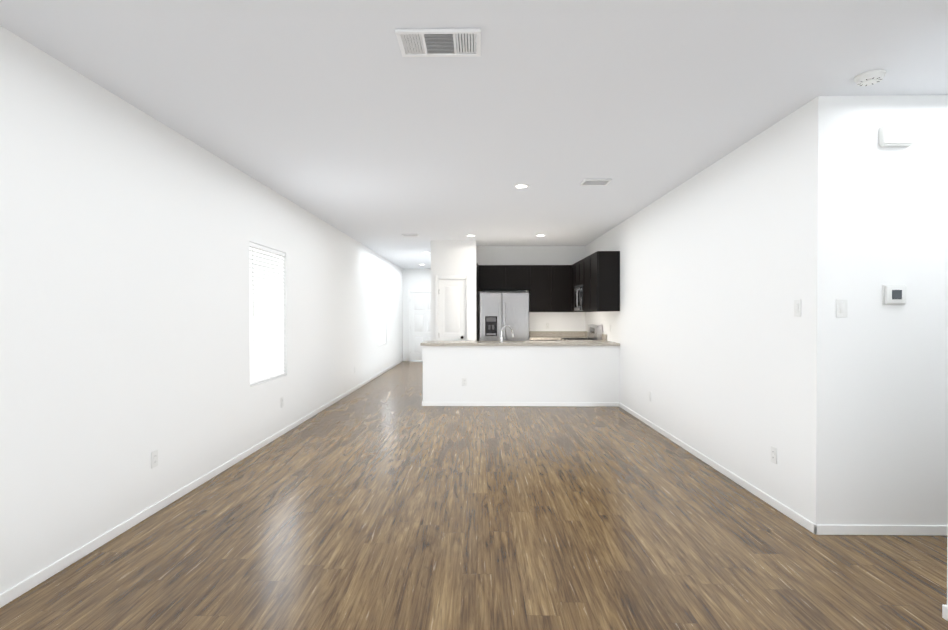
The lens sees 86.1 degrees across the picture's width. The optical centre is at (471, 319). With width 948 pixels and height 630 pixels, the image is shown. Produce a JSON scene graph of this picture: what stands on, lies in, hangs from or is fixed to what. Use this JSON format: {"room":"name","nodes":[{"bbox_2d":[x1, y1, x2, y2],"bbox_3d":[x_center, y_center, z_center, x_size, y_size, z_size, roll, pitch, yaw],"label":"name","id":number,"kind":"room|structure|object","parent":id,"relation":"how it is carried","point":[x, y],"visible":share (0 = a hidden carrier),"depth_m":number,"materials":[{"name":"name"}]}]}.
{"room":"empty living room","nodes":[
{"label":"empty living room","id":0,"kind":"room"},
{"bbox_2d":[0,26,402,593],"bbox_3d":[-2.228,-0.045,5.916,0.120,2.740,18.540,0,0,1],"label":"wall","id":1,"kind":"structure","parent":0,"point":[129,232],"depth_m":3.28,"materials":[{"name":"white paint"}]},
{"bbox_2d":[151,450,157,468],"bbox_3d":[-2.198,0.971,3.524,0.008,0.114,0.070,0,0,1],"label":"electrical outlet","id":2,"kind":"object","parent":1,"relation":"attached to","point":[154,458],"visible":1,"depth_m":3.52,"materials":[{"name":"white plastic"}]},
{"bbox_2d":[249,242,285,386],"bbox_3d":[-2.227,-0.051,5.476,0.114,1.436,0.956,0,0,1],"label":"window blind","id":3,"kind":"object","parent":1,"relation":"in","point":[266,317],"depth_m":5.45,"materials":[{"name":"white plastic"}]},
{"bbox_2d":[281,397,283,407],"bbox_3d":[-2.164,0.951,5.814,0.008,0.114,0.070,0,0,1],"label":"electrical outlet","id":4,"kind":"object","parent":1,"relation":"attached to","point":[282,401],"visible":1,"depth_m":5.81,"materials":[{"name":"white plastic"}]},
{"bbox_2d":[379,283,385,345],"bbox_3d":[-2.132,-0.106,11.920,0.114,1.436,0.986,0,0,1],"label":"window","id":5,"kind":"structure","parent":1,"relation":"in","point":[382,309],"depth_m":12.00,"materials":[{"name":"white glass"}]},
{"bbox_2d":[0,359,947,620],"bbox_3d":[1.167,1.295,5.878,6.670,0.062,18.300,0,0,1],"label":"baseboard","id":6,"kind":"structure","parent":1,"relation":"attached to","point":[26,585],"depth_m":3.48,"materials":[{"name":"white wood"}]},
{"bbox_2d":[403,269,430,358],"bbox_3d":[-1.287,-0.124,15.113,1.490,2.740,0.120,0,0,1],"label":"wall","id":7,"kind":"structure","parent":0,"point":[416,279],"depth_m":15.05,"materials":[{"name":"white paint"}]},
{"bbox_2d":[407,290,430,360],"bbox_3d":[-1.363,0.193,15.097,1.054,2.107,0.194,0,0,1],"label":"front door","id":8,"kind":"structure","parent":7,"relation":"in","point":[419,314],"depth_m":15.07,"materials":[{"name":"white"}]},
{"bbox_2d":[431,241,475,340],"bbox_3d":[-0.326,-0.075,9.398,0.840,2.740,0.120,0,0,1],"label":"wall","id":9,"kind":"structure","parent":0,"point":[453,257],"depth_m":9.33,"materials":[{"name":"white paint"}]},
{"bbox_2d":[435,275,469,340],"bbox_3d":[-0.346,0.244,9.381,0.644,2.102,0.194,0,0,1],"label":"pantry door","id":10,"kind":"structure","parent":9,"relation":"in","point":[452,307],"depth_m":9.35,"materials":[{"name":"white wood"}]},
{"bbox_2d":[0,361,947,629],"bbox_3d":[1.167,1.386,5.878,7.270,0.120,18.900,0,0,1],"label":"floor","id":11,"kind":"structure","parent":0,"point":[386,501],"depth_m":3.01,"materials":[{"name":"wood"}]},
{"bbox_2d":[477,263,477,340],"bbox_3d":[0.117,0.128,9.723,0.020,2.330,0.718,0,0,1],"label":"end panel","id":12,"kind":"object","parent":11,"relation":"on","point":[477,301],"visible":0.64,"depth_m":9.36,"materials":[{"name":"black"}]},
{"bbox_2d":[480,291,528,340],"bbox_3d":[0.618,0.388,9.655,0.910,1.799,0.787,0,0,1],"label":"refrigerator","id":13,"kind":"object","parent":11,"relation":"on","point":[498,311],"visible":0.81,"depth_m":9.32,"materials":[{"name":"grey metal"}]},
{"bbox_2d":[423,346,619,402],"bbox_3d":[0.748,0.855,7.690,2.959,0.910,0.120,0,0,1],"label":"wall","id":14,"kind":"structure","parent":11,"relation":"on","point":[541,373],"depth_m":7.63,"materials":[{"name":"white paint"}]},
{"bbox_2d":[462,378,466,385],"bbox_3d":[-0.102,0.944,7.639,0.070,0.114,0.008,0,0,1],"label":"outlet","id":15,"kind":"object","parent":14,"relation":"attached to","point":[464,381],"visible":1,"depth_m":7.64,"materials":[{"name":"white plastic"}]},
{"bbox_2d":[559,324,601,340],"bbox_3d":[1.892,0.699,9.012,0.689,1.200,0.752,0,0,1],"label":"range","id":16,"kind":"object","parent":11,"relation":"on","point":[594,332],"visible":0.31,"depth_m":8.83,"materials":[{"name":"grey metal"}]},
{"bbox_3d":[0.442,0.852,8.076,2.295,0.910,0.639,0,0,1],"label":"base cabinet","id":17,"kind":"object","parent":11,"relation":"on","visible":0},
{"bbox_2d":[420,334,619,345],"bbox_3d":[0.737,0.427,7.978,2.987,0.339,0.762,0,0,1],"label":"countertop","id":18,"kind":"structure","parent":17,"relation":"on","point":[546,335],"depth_m":7.81,"materials":[{"name":"beige stone"}]},
{"bbox_2d":[500,325,513,342],"bbox_3d":[0.553,0.225,7.830,0.228,0.267,0.109,0,0,1],"label":"kitchen faucet","id":19,"kind":"object","parent":18,"relation":"on","point":[501,335],"visible":1,"depth_m":7.81,"materials":[{"name":"silver metal"}]},
{"bbox_2d":[529,331,587,333],"bbox_3d":[1.672,0.312,9.727,1.167,0.139,0.664,0,0,1],"label":"backsplash","id":20,"kind":"structure","parent":17,"relation":"on","point":[530,332],"depth_m":10.04,"materials":[{"name":"beige stone"}]},
{"bbox_2d":[0,0,947,268],"bbox_3d":[1.167,-1.474,5.854,7.270,0.120,18.900,0,0,1],"label":"ceiling","id":21,"kind":"structure","parent":0,"point":[344,116],"depth_m":3.04,"materials":[{"name":"white paint"}]},
{"bbox_2d":[401,234,418,236],"bbox_3d":[-1.037,-1.430,8.637,0.280,0.015,0.200,0,0,1],"label":"ceiling vent","id":22,"kind":"object","parent":21,"relation":"in","point":[409,235],"visible":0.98,"depth_m":8.64,"materials":[{"name":"white metal"}]},
{"bbox_2d":[395,28,480,56],"bbox_3d":[-0.157,-1.377,2.534,0.410,0.015,0.240,0,0,1],"label":"ceiling vent","id":23,"kind":"object","parent":21,"relation":"in","point":[461,42],"visible":1,"depth_m":2.52,"materials":[{"name":"white metal"}]},
{"bbox_2d":[513,184,528,188],"bbox_3d":[0.531,-1.406,5.364,0.170,0.007,0.170,0,0,1],"label":"recessed light","id":24,"kind":"object","parent":21,"relation":"in","point":[520,186],"visible":0.98,"depth_m":5.36,"materials":[{"name":"white ceramic"}]},
{"bbox_2d":[580,179,611,185],"bbox_3d":[1.272,-1.400,5.193,0.280,0.015,0.220,0,0,1],"label":"ceiling vent","id":25,"kind":"object","parent":21,"relation":"in","point":[595,182],"visible":1,"depth_m":5.17,"materials":[{"name":"white metal"}]},
{"bbox_2d":[854,69,885,85],"bbox_3d":[2.269,-1.368,2.888,0.144,0.040,0.144,0,0,1],"label":"smoke detector","id":26,"kind":"object","parent":21,"relation":"attached to","point":[870,77],"visible":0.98,"depth_m":2.86,"materials":[{"name":"white plastic"}]},
{"bbox_2d":[476,246,585,340],"bbox_3d":[0.765,-0.081,10.132,3.000,2.740,0.120,0,0,1],"label":"wall","id":27,"kind":"structure","parent":0,"point":[535,255],"depth_m":10.06,"materials":[{"name":"white paint"}]},
{"bbox_2d":[478,265,571,311],"bbox_3d":[1.036,-0.589,9.892,1.805,0.900,0.341,0,0,1],"label":"upper cabinet","id":28,"kind":"object","parent":27,"relation":"attached to","point":[548,288],"visible":0.94,"depth_m":9.72,"materials":[{"name":"black wood"}]},
{"bbox_2d":[585,104,947,605],"bbox_3d":[2.227,-0.023,3.435,0.120,2.740,13.470,0,0,1],"label":"wall","id":29,"kind":"structure","parent":0,"point":[707,332],"depth_m":4.31,"materials":[{"name":"white paint"}]},
{"bbox_2d":[571,263,574,310],"bbox_3d":[2.084,-0.586,9.537,0.341,0.900,0.316,0,0,1],"label":"upper cabinet","id":30,"kind":"object","parent":29,"relation":"attached to","point":[573,266],"depth_m":9.53,"materials":[{"name":"black wood"}]},
{"bbox_2d":[575,261,578,270],"bbox_3d":[2.079,-0.819,9.157,0.341,0.428,0.440,0,0,1],"label":"upper cabinet","id":31,"kind":"object","parent":29,"relation":"attached to","point":[577,263],"depth_m":9.14,"materials":[{"name":"black wood"}]},
{"bbox_2d":[575,259,582,285],"bbox_3d":[2.074,-0.816,8.837,0.341,0.428,0.440,0,0,1],"label":"upper cabinet","id":32,"kind":"object","parent":29,"relation":"attached to","point":[578,274],"depth_m":8.93,"materials":[{"name":"black wood"}]},
{"bbox_2d":[574,284,582,310],"bbox_3d":[2.043,-0.376,9.001,0.405,0.449,0.748,0,0,1],"label":"microwave","id":33,"kind":"object","parent":32,"relation":"attached to","point":[578,297],"visible":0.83,"depth_m":8.87,"materials":[{"name":"grey metal"}]},
{"bbox_2d":[583,257,586,310],"bbox_3d":[2.067,-0.575,8.334,0.341,0.900,0.570,0,0,1],"label":"upper cabinet","id":34,"kind":"object","parent":29,"relation":"attached to","point":[585,259],"depth_m":8.46,"materials":[{"name":"black wood"}]},
{"bbox_2d":[587,251,619,310],"bbox_3d":[2.060,-0.572,7.884,0.341,0.900,0.570,0,0,1],"label":"upper cabinet","id":35,"kind":"object","parent":29,"relation":"attached to","point":[596,274],"depth_m":7.60,"materials":[{"name":"black wood"}]},
{"bbox_2d":[771,446,776,463],"bbox_3d":[2.164,0.970,3.630,0.008,0.114,0.070,0,0,1],"label":"electrical outlet","id":36,"kind":"object","parent":29,"relation":"attached to","point":[773,454],"visible":1,"depth_m":3.62,"materials":[{"name":"white plastic"}]},
{"bbox_2d":[794,299,800,316],"bbox_3d":[2.160,-0.072,3.361,0.010,0.114,0.070,0,0,1],"label":"light switch","id":37,"kind":"object","parent":29,"relation":"attached to","point":[797,308],"visible":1,"depth_m":3.35,"materials":[{"name":"white plastic"}]},
{"bbox_2d":[804,95,947,524],"bbox_3d":[3.373,-0.021,3.214,2.420,2.740,0.120,0,0,1],"label":"wall","id":38,"kind":"structure","parent":0,"point":[876,405],"depth_m":3.17,"materials":[{"name":"white paint"}]},
{"bbox_2d":[836,299,847,317],"bbox_3d":[2.312,-0.067,3.163,0.070,0.114,0.010,0,0,1],"label":"light switch","id":39,"kind":"object","parent":38,"relation":"attached to","point":[841,308],"visible":1,"depth_m":3.16,"materials":[{"name":"white plastic"}]},
{"bbox_2d":[882,285,906,304],"bbox_3d":[2.632,-0.151,3.149,0.140,0.124,0.027,0,0,1],"label":"thermostat","id":40,"kind":"object","parent":38,"relation":"attached to","point":[893,294],"visible":1,"depth_m":3.14,"materials":[{"name":"white plastic"}]},
{"bbox_2d":[879,125,914,146],"bbox_3d":[2.627,-1.132,3.131,0.190,0.124,0.047,0,0,1],"label":"door chime","id":41,"kind":"object","parent":38,"relation":"attached to","point":[896,135],"visible":1,"depth_m":3.11,"materials":[{"name":"white plastic"}]}
]}

